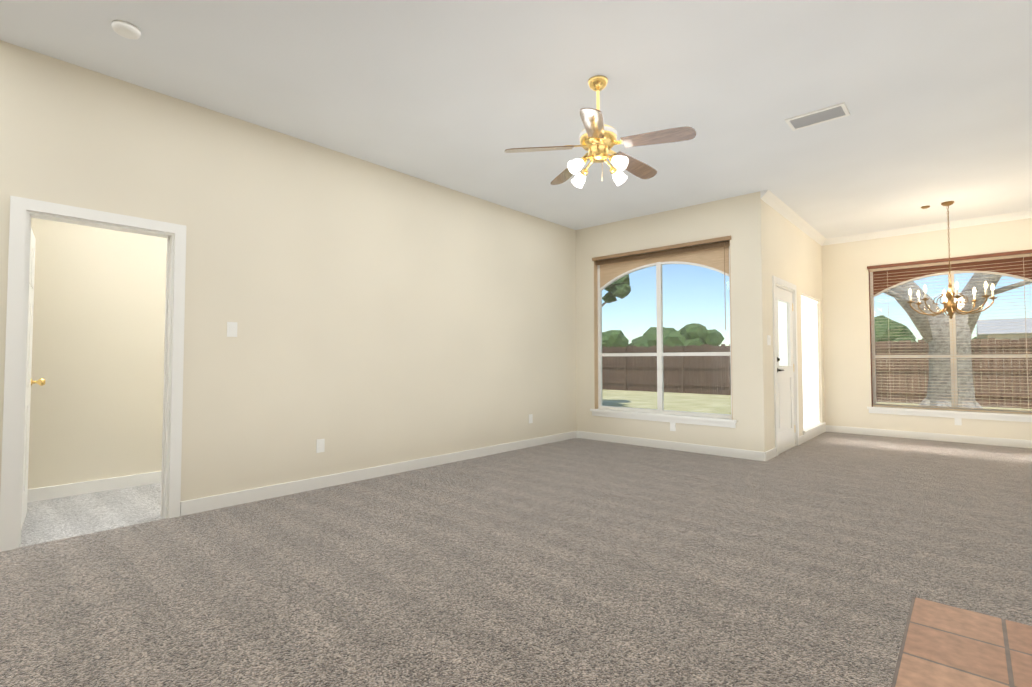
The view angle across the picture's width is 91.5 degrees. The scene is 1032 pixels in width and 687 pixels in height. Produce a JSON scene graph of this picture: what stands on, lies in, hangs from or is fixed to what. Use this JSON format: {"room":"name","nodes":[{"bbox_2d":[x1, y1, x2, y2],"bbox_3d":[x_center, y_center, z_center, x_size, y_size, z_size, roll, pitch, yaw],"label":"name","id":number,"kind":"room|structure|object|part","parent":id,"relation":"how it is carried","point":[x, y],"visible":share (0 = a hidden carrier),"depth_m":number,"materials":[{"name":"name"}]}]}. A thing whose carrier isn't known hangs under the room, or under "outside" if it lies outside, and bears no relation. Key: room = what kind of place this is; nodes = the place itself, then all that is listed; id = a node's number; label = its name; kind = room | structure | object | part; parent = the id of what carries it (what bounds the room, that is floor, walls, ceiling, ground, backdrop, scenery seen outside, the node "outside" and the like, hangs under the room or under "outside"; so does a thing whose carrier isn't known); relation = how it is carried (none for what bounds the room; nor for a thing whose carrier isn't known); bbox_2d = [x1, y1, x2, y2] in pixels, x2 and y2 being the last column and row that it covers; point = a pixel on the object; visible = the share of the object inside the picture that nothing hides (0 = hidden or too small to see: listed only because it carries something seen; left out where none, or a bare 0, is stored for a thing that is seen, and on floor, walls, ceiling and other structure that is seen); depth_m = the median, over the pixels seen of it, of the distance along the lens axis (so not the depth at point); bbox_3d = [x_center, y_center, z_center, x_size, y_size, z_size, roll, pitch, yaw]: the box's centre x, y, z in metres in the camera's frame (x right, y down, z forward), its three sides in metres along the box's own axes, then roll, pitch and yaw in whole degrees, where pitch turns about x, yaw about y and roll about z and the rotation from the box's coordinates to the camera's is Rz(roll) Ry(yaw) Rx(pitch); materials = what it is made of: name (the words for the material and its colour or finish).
{"room":"empty living room","nodes":[
{"label":"empty living room","id":0,"kind":"room"},
{"bbox_2d":[28,218,166,488],"bbox_3d":[-3.066,-0.229,4.996,0.120,3.030,2.905,-2,-3,42],"label":"wall","id":1,"kind":"structure","parent":0,"point":[96,401],"depth_m":4.31,"materials":[{"name":"paint"}]},
{"bbox_2d":[27,471,161,501],"bbox_3d":[-3.057,1.233,4.858,0.014,0.100,2.785,-2,-3,42],"label":"baseboard","id":2,"kind":"structure","parent":1,"relation":"attached to","point":[58,491],"depth_m":4.26,"materials":[{"name":"white wood"}]},
{"bbox_2d":[0,40,576,502],"bbox_3d":[-1.113,-0.221,5.221,0.120,3.030,6.095,-2,-3,42],"label":"wall","id":3,"kind":"structure","parent":0,"point":[380,314],"depth_m":4.36,"materials":[{"name":"paint"}]},
{"bbox_2d":[21,228,45,528],"bbox_3d":[-3.320,0.222,3.394,0.195,2.000,0.739,2,-3,-41],"label":"hall door","id":4,"kind":"structure","parent":3,"relation":"in","point":[30,381],"depth_m":3.46,"materials":[{"name":"white wood"}]},
{"bbox_3d":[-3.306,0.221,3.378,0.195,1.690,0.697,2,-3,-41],"label":"knob","id":5,"kind":"part","parent":4,"relation":"part of","materials":[{"name":"gold metal"}]},
{"bbox_2d":[0,196,185,551],"bbox_3d":[-2.775,0.180,3.363,0.156,2.105,0.910,-2,-3,42],"label":"door frame","id":6,"kind":"structure","parent":3,"relation":"attached to","point":[23,211],"depth_m":3.12,"materials":[{"name":"white wood"}]},
{"bbox_2d":[227,322,236,336],"bbox_3d":[-2.203,-0.109,3.908,0.013,0.115,0.072,-2,-3,42],"label":"light switch","id":7,"kind":"object","parent":3,"relation":"attached to","point":[231,329],"visible":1,"depth_m":3.90,"materials":[{"name":"white plastic"}]},
{"bbox_2d":[316,439,324,452],"bbox_3d":[-1.716,0.898,4.418,0.009,0.115,0.072,-2,-3,42],"label":"outlet","id":8,"kind":"object","parent":3,"relation":"attached to","point":[320,445],"visible":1,"depth_m":4.41,"materials":[{"name":"white plastic"}]},
{"bbox_2d":[180,431,578,515],"bbox_3d":[-0.767,1.253,5.457,0.014,0.100,4.930,-2,-3,42],"label":"baseboard","id":9,"kind":"structure","parent":3,"relation":"attached to","point":[193,506],"depth_m":4.58,"materials":[{"name":"white wood"}]},
{"bbox_2d":[529,414,532,422],"bbox_3d":[0.192,0.978,6.534,0.009,0.115,0.072,-2,-3,42],"label":"outlet","id":10,"kind":"object","parent":3,"relation":"attached to","point":[530,418],"visible":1,"depth_m":6.53,"materials":[{"name":"white plastic"}]},
{"bbox_2d":[0,432,1031,686],"bbox_3d":[0.438,1.272,4.525,8.250,0.001,11.000,-2,-3,42],"label":"floor carpet","id":11,"kind":"object","parent":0,"point":[822,560],"visible":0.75,"depth_m":2.63,"materials":[{"name":"grey carpet"}]},
{"bbox_2d":[0,0,1031,238],"bbox_3d":[0.434,-1.817,4.623,8.510,0.120,11.290,-2,-3,42],"label":"ceiling","id":12,"kind":"structure","parent":0,"point":[935,96],"depth_m":3.51,"materials":[{"name":"paint"}]},
{"bbox_2d":[111,20,140,38],"bbox_3d":[-2.237,-1.796,2.890,0.136,0.036,0.136,-2,-3,42],"label":"smoke detector","id":13,"kind":"object","parent":12,"relation":"attached to","point":[125,29],"visible":0.98,"depth_m":2.86,"materials":[{"name":"white plastic"}]},
{"bbox_2d":[504,75,695,187],"bbox_3d":[0.598,-1.446,3.437,1.217,0.700,1.207,-2,-3,42],"label":"fan","id":14,"kind":"object","parent":12,"relation":"hanging from","point":[598,138],"visible":1,"depth_m":3.35,"materials":[{"name":"brown wood"}]},
{"bbox_2d":[785,102,849,130],"bbox_3d":[2.360,-1.772,3.943,0.400,0.014,0.240,-2,-3,42],"label":"ceiling vent","id":15,"kind":"object","parent":12,"relation":"in","point":[825,114],"visible":1,"depth_m":3.93,"materials":[{"name":"white plastic"}]},
{"bbox_2d":[907,201,997,318],"bbox_3d":[5.229,-0.998,6.072,0.827,1.420,0.827,-2,-3,42],"label":"chandelier","id":16,"kind":"object","parent":12,"relation":"hanging from","point":[951,308],"visible":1,"depth_m":6.04,"materials":[{"name":"gold metal"}]},
{"bbox_2d":[576,192,767,451],"bbox_3d":[1.823,-0.176,6.583,2.660,3.030,0.140,-2,-3,42],"label":"wall","id":17,"kind":"structure","parent":0,"point":[740,220],"depth_m":6.02,"materials":[{"name":"paint"}]},
{"bbox_2d":[590,236,736,427],"bbox_3d":[1.842,-0.120,6.534,1.990,2.236,0.175,-2,-3,42],"label":"window","id":18,"kind":"structure","parent":17,"relation":"attached to","point":[713,254],"depth_m":6.55,"materials":[{"name":"white"}]},
{"bbox_3d":[1.825,0.949,6.480,1.990,0.094,0.124,-2,-3,42],"label":"sill","id":19,"kind":"part","parent":18,"relation":"part of","materials":[{"name":"white wood"}]},
{"bbox_3d":[1.883,-0.156,6.581,1.845,2.085,0.004,-2,-3,42],"label":"glass","id":20,"kind":"part","parent":18,"relation":"part of","materials":[{"name":"clear glass"}]},
{"bbox_2d":[670,422,675,430],"bbox_3d":[1.967,1.041,6.313,0.072,0.115,0.009,-2,-3,42],"label":"outlet","id":21,"kind":"object","parent":17,"relation":"attached to","point":[672,426],"visible":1,"depth_m":6.31,"materials":[{"name":"white plastic"}]},
{"bbox_2d":[579,431,766,460],"bbox_3d":[1.836,1.284,6.418,2.514,0.100,0.014,-2,-3,42],"label":"baseboard","id":22,"kind":"structure","parent":17,"relation":"attached to","point":[704,449],"depth_m":6.24,"materials":[{"name":"white wood"}]},
{"bbox_2d":[764,202,824,449],"bbox_3d":[3.814,-0.165,6.909,0.140,3.030,3.010,-2,-3,42],"label":"wall","id":23,"kind":"structure","parent":0,"point":[793,253],"depth_m":6.74,"materials":[{"name":"paint"}]},
{"bbox_2d":[767,335,770,344],"bbox_3d":[2.917,-0.037,5.795,0.013,0.115,0.115,-2,-3,42],"label":"light switch","id":24,"kind":"object","parent":23,"relation":"attached to","point":[768,339],"visible":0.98,"depth_m":5.78,"materials":[{"name":"white plastic"}]},
{"bbox_2d":[767,448,775,460],"bbox_3d":[2.903,1.262,5.735,0.014,0.100,0.394,-2,-3,42],"label":"baseboard","id":25,"kind":"structure","parent":23,"relation":"attached to","point":[771,453],"depth_m":5.74,"materials":[{"name":"white wood"}]},
{"bbox_2d":[772,276,798,455],"bbox_3d":[3.331,0.272,6.360,0.178,2.120,1.050,-2,-3,42],"label":"door frame","id":26,"kind":"structure","parent":23,"relation":"attached to","point":[783,284],"depth_m":6.39,"materials":[{"name":"white wood"}]},
{"bbox_2d":[776,287,794,450],"bbox_3d":[3.381,0.312,6.322,0.099,1.994,0.854,-2,-3,42],"label":"patio door","id":27,"kind":"structure","parent":23,"relation":"in","point":[785,369],"depth_m":6.38,"materials":[{"name":"white wood"}]},
{"bbox_3d":[3.359,-0.124,6.349,0.006,0.831,0.552,-2,-3,42],"label":"glass","id":28,"kind":"part","parent":27,"relation":"part of","materials":[{"name":"clear glass"}]},
{"bbox_2d":[760,190,826,245],"bbox_3d":[3.850,-1.641,6.831,0.085,0.085,3.150,-2,-3,42],"label":"crown molding","id":29,"kind":"structure","parent":23,"relation":"attached to","point":[773,201],"depth_m":6.50,"materials":[{"name":"white"}]},
{"bbox_2d":[801,295,819,428],"bbox_3d":[4.321,0.268,7.414,0.028,1.878,1.180,-2,-3,42],"label":"window blinds","id":30,"kind":"object","parent":23,"relation":"attached to","point":[810,358],"visible":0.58,"depth_m":7.45,"materials":[{"name":"white"}]},
{"bbox_2d":[799,425,826,444],"bbox_3d":[4.302,1.313,7.287,0.014,0.100,1.666,-2,-3,42],"label":"baseboard","id":31,"kind":"structure","parent":23,"relation":"attached to","point":[810,435],"depth_m":7.23,"materials":[{"name":"white wood"}]},
{"bbox_2d":[803,422,825,434],"bbox_3d":[4.338,1.256,7.366,0.104,0.089,1.300,-2,-3,42],"label":"window sill","id":32,"kind":"structure","parent":23,"relation":"attached to","point":[813,427],"depth_m":7.29,"materials":[{"name":"white wood"}]},
{"bbox_2d":[821,218,1031,439],"bbox_3d":[6.068,-0.162,6.998,3.370,3.030,0.140,-2,-3,42],"label":"wall","id":33,"kind":"structure","parent":0,"point":[846,339],"depth_m":7.60,"materials":[{"name":"paint"}]},
{"bbox_2d":[827,210,1031,244],"bbox_3d":[5.993,-1.637,6.964,2.910,0.085,0.085,-2,-3,42],"label":"crown molding","id":34,"kind":"structure","parent":33,"relation":"attached to","point":[1023,214],"depth_m":7.07,"materials":[{"name":"white"}]},
{"bbox_2d":[827,425,1031,447],"bbox_3d":[6.012,1.300,6.896,3.080,0.100,0.014,-2,-3,42],"label":"baseboard","id":35,"kind":"structure","parent":33,"relation":"attached to","point":[840,429],"depth_m":7.03,"materials":[{"name":"white wood"}]},
{"bbox_2d":[867,249,1031,421],"bbox_3d":[6.056,-0.081,6.976,1.980,2.206,0.175,-2,-3,42],"label":"window","id":36,"kind":"structure","parent":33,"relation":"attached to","point":[1017,265],"depth_m":6.99,"materials":[{"name":"white"}]},
{"bbox_3d":[6.039,0.974,6.922,1.980,0.094,0.124,-2,-3,42],"label":"sill","id":37,"kind":"part","parent":36,"relation":"part of","materials":[{"name":"white wood"}]},
{"bbox_2d":[954,418,961,424],"bbox_3d":[6.044,1.060,6.879,0.072,0.115,0.009,-2,-3,42],"label":"outlet","id":38,"kind":"object","parent":33,"relation":"attached to","point":[958,421],"visible":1,"depth_m":6.87,"materials":[{"name":"white plastic"}]},
{"bbox_2d":[891,597,1031,686],"bbox_3d":[0.852,1.123,0.035,1.620,0.001,4.880,-2,-3,42],"label":"floor","id":39,"kind":"structure","parent":0,"point":[943,645],"depth_m":1.94,"materials":[{"name":"tile"}]},
{"bbox_3d":[0.434,1.333,4.519,8.510,0.118,11.290,-2,-3,42],"label":"floor","id":40,"kind":"structure","parent":0,"visible":0},
{"bbox_2d":[19,482,164,546],"bbox_3d":[-2.619,1.267,4.382,1.300,0.001,2.905,-2,-3,42],"label":"floor","id":41,"kind":"structure","parent":40,"relation":"on","point":[47,520],"depth_m":3.68,"materials":[{"name":"grey carpet"}]},
{"label":"outside","id":42,"kind":"structure","parent":0,"visible":0},
{"bbox_2d":[602,368,1031,422],"bbox_3d":[22.163,2.018,23.433,150.000,0.001,125.000,-2,-3,42],"label":"ground","id":43,"kind":"structure","parent":42,"point":[672,403],"depth_m":15.12,"materials":[{"name":"green plant"}]},
{"bbox_2d":[602,275,630,306],"bbox_3d":[1.853,-0.794,13.187,3.167,4.953,2.333,-2,-3,42],"label":"tree","id":44,"kind":"object","parent":43,"relation":"on","point":[617,290],"depth_m":11.76,"materials":[{"name":"green plant"}]},
{"bbox_2d":[602,315,980,371],"bbox_3d":[34.416,-0.356,39.334,84.170,5.798,18.761,-2,-3,42],"label":"trees","id":45,"kind":"object","parent":43,"relation":"on","point":[697,341],"depth_m":48.11,"materials":[{"name":"green plant"}]},
{"bbox_2d":[602,338,1031,408],"bbox_3d":[12.121,0.782,13.751,84.088,1.830,0.118,-2,-3,42],"label":"fence","id":46,"kind":"object","parent":43,"relation":"on","point":[617,377],"depth_m":14.98,"materials":[{"name":"brown wood"}]},
{"bbox_2d":[977,318,1031,384],"bbox_3d":[31.045,0.264,22.891,14.800,3.470,7.000,-2,-3,42],"label":"neighbor house","id":47,"kind":"structure","parent":43,"relation":"on","point":[999,335],"depth_m":25.47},
{"bbox_2d":[884,273,1031,407],"bbox_3d":[6.960,-4.543,8.932,9.794,12.325,7.850,-2,-3,42],"label":"oak tree","id":48,"kind":"object","parent":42,"point":[932,344],"depth_m":8.87,"materials":[{"name":"grey plant"}]}
]}

